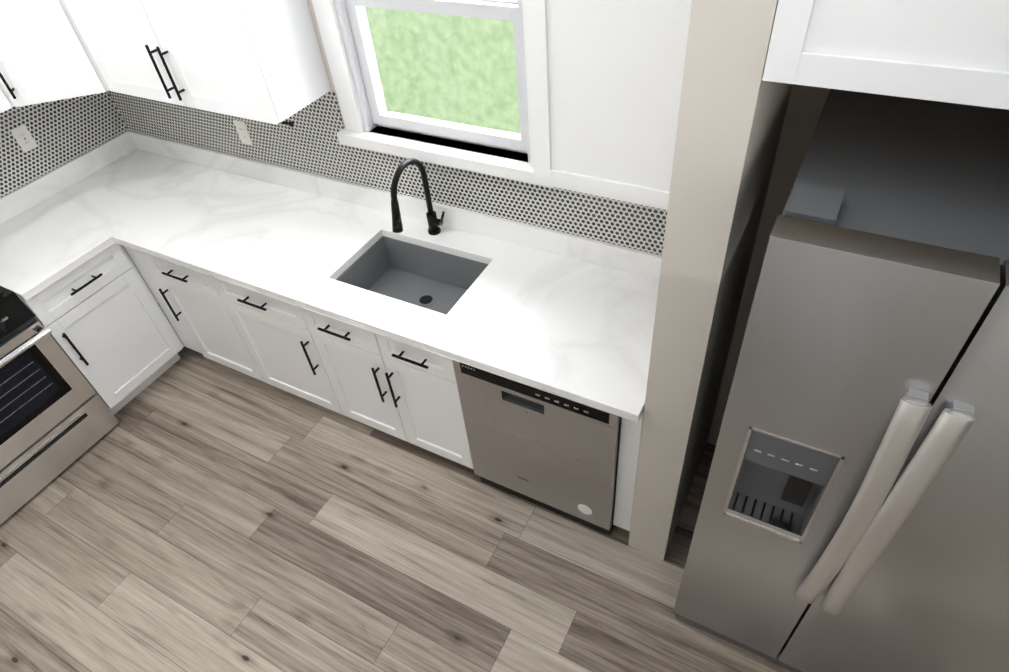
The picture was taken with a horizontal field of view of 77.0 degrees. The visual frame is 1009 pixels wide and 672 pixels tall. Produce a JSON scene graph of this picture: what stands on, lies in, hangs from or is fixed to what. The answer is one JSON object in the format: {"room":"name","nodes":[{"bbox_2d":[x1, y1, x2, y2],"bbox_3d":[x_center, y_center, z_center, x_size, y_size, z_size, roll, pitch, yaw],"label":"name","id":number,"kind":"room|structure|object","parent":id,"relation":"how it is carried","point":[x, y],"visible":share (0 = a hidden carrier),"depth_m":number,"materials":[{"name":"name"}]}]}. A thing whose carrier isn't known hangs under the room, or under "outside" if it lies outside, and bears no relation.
{"room":"kitchen","nodes":[
{"label":"kitchen","id":0,"kind":"room"},
{"bbox_2d":[0,0,109,106],"bbox_3d":[-2.068,-1.578,2.604,0.636,1.062,0.610,18,49,23],"label":"upper cabinet","id":1,"kind":"object","parent":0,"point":[8,97],"depth_m":2.68,"materials":[{"name":"white wood"}]},
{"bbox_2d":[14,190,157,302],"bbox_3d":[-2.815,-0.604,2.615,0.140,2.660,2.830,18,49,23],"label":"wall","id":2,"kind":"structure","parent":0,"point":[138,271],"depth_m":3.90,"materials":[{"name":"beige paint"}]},
{"bbox_2d":[0,88,12,112],"bbox_3d":[-2.451,-1.249,2.307,0.375,1.064,0.540,18,49,23],"label":"upper cabinet","id":3,"kind":"object","parent":2,"relation":"attached to","point":[5,104],"visible":1,"depth_m":2.75,"materials":[{"name":"white wood"}]},
{"bbox_2d":[0,91,127,197],"bbox_3d":[-2.742,-0.508,2.660,0.005,0.438,2.542,18,49,23],"label":"tile backsplash","id":4,"kind":"structure","parent":2,"relation":"attached to","point":[63,131],"depth_m":3.25,"materials":[{"name":"tile"}]},
{"bbox_2d":[10,124,37,152],"bbox_3d":[-2.375,-0.977,3.139,0.008,0.118,0.072,18,49,23],"label":"electrical outlet","id":5,"kind":"object","parent":4,"relation":"attached to","point":[23,137],"visible":1,"depth_m":3.13,"materials":[{"name":"white plastic"}]},
{"bbox_2d":[0,303,792,671],"bbox_3d":[0.827,1.488,2.006,8.180,0.060,2.830,18,49,23],"label":"floor","id":6,"kind":"structure","parent":0,"point":[192,511],"depth_m":2.69,"materials":[{"name":"brown wood"}]},
{"bbox_2d":[0,286,118,524],"bbox_3d":[-2.484,0.201,2.787,0.732,1.218,0.776,18,49,23],"label":"range","id":7,"kind":"object","parent":6,"relation":"on","point":[57,417],"visible":1,"depth_m":2.93,"materials":[{"name":"metal"}]},
{"bbox_2d":[20,243,183,414],"bbox_3d":[-2.198,-0.090,3.312,0.688,0.862,0.499,18,49,23],"label":"base cabinet","id":8,"kind":"object","parent":6,"relation":"on","point":[101,316],"visible":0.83,"depth_m":3.14,"materials":[{"name":"white wood"}]},
{"bbox_2d":[0,186,111,300],"bbox_3d":[-2.257,-0.437,2.951,0.676,0.141,0.450,18,49,23],"label":"countertop","id":9,"kind":"structure","parent":8,"relation":"on","point":[43,239],"depth_m":3.00,"materials":[{"name":"white stone"}]},
{"bbox_2d":[124,246,472,468],"bbox_3d":[-0.854,-0.091,3.161,1.911,0.862,0.698,18,49,23],"label":"base cabinet","id":10,"kind":"object","parent":6,"relation":"on","point":[401,390],"visible":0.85,"depth_m":2.86,"materials":[{"name":"white wood"}]},
{"bbox_2d":[24,130,661,422],"bbox_3d":[-0.854,-0.444,2.800,3.255,0.141,0.690,18,49,23],"label":"countertop","id":11,"kind":"structure","parent":10,"relation":"on","point":[566,315],"depth_m":2.68,"materials":[{"name":"white stone"}]},
{"bbox_2d":[336,236,488,314],"bbox_3d":[-0.378,-0.188,2.717,0.604,0.180,0.394,18,49,23],"label":"sink basin","id":12,"kind":"object","parent":11,"relation":"in","point":[377,264],"visible":0.48,"depth_m":2.85,"materials":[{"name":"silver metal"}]},
{"bbox_2d":[391,158,444,234],"bbox_3d":[-0.355,-0.525,2.589,0.108,0.398,0.279,18,49,23],"label":"faucet","id":13,"kind":"object","parent":11,"relation":"on","point":[434,222],"visible":1,"depth_m":2.54,"materials":[{"name":"black metal"}]},
{"bbox_2d":[452,360,621,535],"bbox_3d":[0.275,0.259,2.674,0.635,0.859,0.663,18,49,23],"label":"dishwasher","id":14,"kind":"object","parent":6,"relation":"on","point":[557,454],"visible":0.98,"depth_m":2.41,"materials":[{"name":"metal"}]},
{"bbox_2d":[613,411,643,530],"bbox_3d":[0.599,0.345,2.547,0.071,0.862,0.638,18,49,23],"label":"cabinet filler","id":15,"kind":"object","parent":6,"relation":"on","point":[630,439],"visible":0.33,"depth_m":2.29,"materials":[{"name":"white wood"}]},
{"bbox_2d":[673,89,1008,671],"bbox_3d":[1.140,0.324,1.847,0.904,1.778,0.899,18,49,23],"label":"refrigerator","id":16,"kind":"object","parent":6,"relation":"on","point":[853,515],"visible":1,"depth_m":1.38,"materials":[{"name":"silver metal"}]},
{"bbox_2d":[307,0,829,445],"bbox_3d":[1.352,-0.347,1.881,7.900,2.660,0.140,18,49,23],"label":"wall","id":17,"kind":"structure","parent":0,"point":[806,104],"depth_m":2.11,"materials":[{"name":"beige paint"}]},
{"bbox_2d":[63,0,330,124],"bbox_3d":[-1.292,-1.426,2.358,1.000,1.064,0.375,18,49,23],"label":"upper cabinet","id":18,"kind":"object","parent":17,"relation":"attached to","point":[259,60],"visible":1,"depth_m":2.44,"materials":[{"name":"painted wood"},{"name":"black metal"}]},
{"bbox_2d":[281,121,293,126],"bbox_3d":[-1.010,-0.923,2.625,0.330,0.068,0.030,18,49,23],"label":"towel bar","id":19,"kind":"object","parent":18,"relation":"attached to","point":[290,123],"visible":0.35,"depth_m":2.58,"materials":[{"name":"black metal"}]},
{"bbox_2d":[108,90,666,254],"bbox_3d":[-0.714,-0.870,2.804,3.248,0.438,0.005,18,49,23],"label":"tile backsplash","id":20,"kind":"structure","parent":17,"relation":"attached to","point":[308,141],"depth_m":2.77,"materials":[{"name":"tile"}]},
{"bbox_2d":[233,120,252,144],"bbox_3d":[-1.277,-0.993,3.097,0.072,0.118,0.008,18,49,23],"label":"electrical outlet","id":21,"kind":"object","parent":20,"relation":"attached to","point":[242,131],"visible":1,"depth_m":3.09,"materials":[{"name":"white plastic"}]},
{"bbox_2d":[312,0,553,187],"bbox_3d":[-0.264,-1.209,2.188,1.020,1.250,0.220,18,49,23],"label":"window","id":22,"kind":"structure","parent":17,"relation":"in","point":[369,108],"depth_m":2.47,"materials":[{"name":"white paint"}]},
{"bbox_2d":[525,0,691,209],"bbox_3d":[0.345,-0.901,1.648,0.510,1.086,0.375,18,49,23],"label":"upper cabinet","id":23,"kind":"object","parent":17,"relation":"attached to","point":[605,79],"visible":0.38,"depth_m":1.73,"materials":[{"name":"white painted wood"}]},
{"bbox_2d":[762,0,1008,109],"bbox_3d":[1.059,-0.732,1.005,1.022,0.547,0.703,18,49,23],"label":"upper cabinet","id":24,"kind":"object","parent":17,"relation":"attached to","point":[953,51],"visible":1,"depth_m":1.07,"materials":[{"name":"white painted wood"}]},
{"bbox_2d":[628,0,792,559],"bbox_3d":[0.627,-0.267,1.879,0.150,2.660,0.645,18,49,23],"label":"wall","id":25,"kind":"structure","parent":0,"point":[732,110],"depth_m":1.58,"materials":[{"name":"beige paint"}]},
{"label":"outside","id":26,"kind":"structure","parent":0,"visible":0},
{"bbox_2d":[365,7,519,133],"bbox_3d":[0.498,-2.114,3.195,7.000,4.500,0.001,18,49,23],"label":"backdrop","id":27,"kind":"structure","parent":26,"point":[429,77],"depth_m":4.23,"materials":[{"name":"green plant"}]}
]}

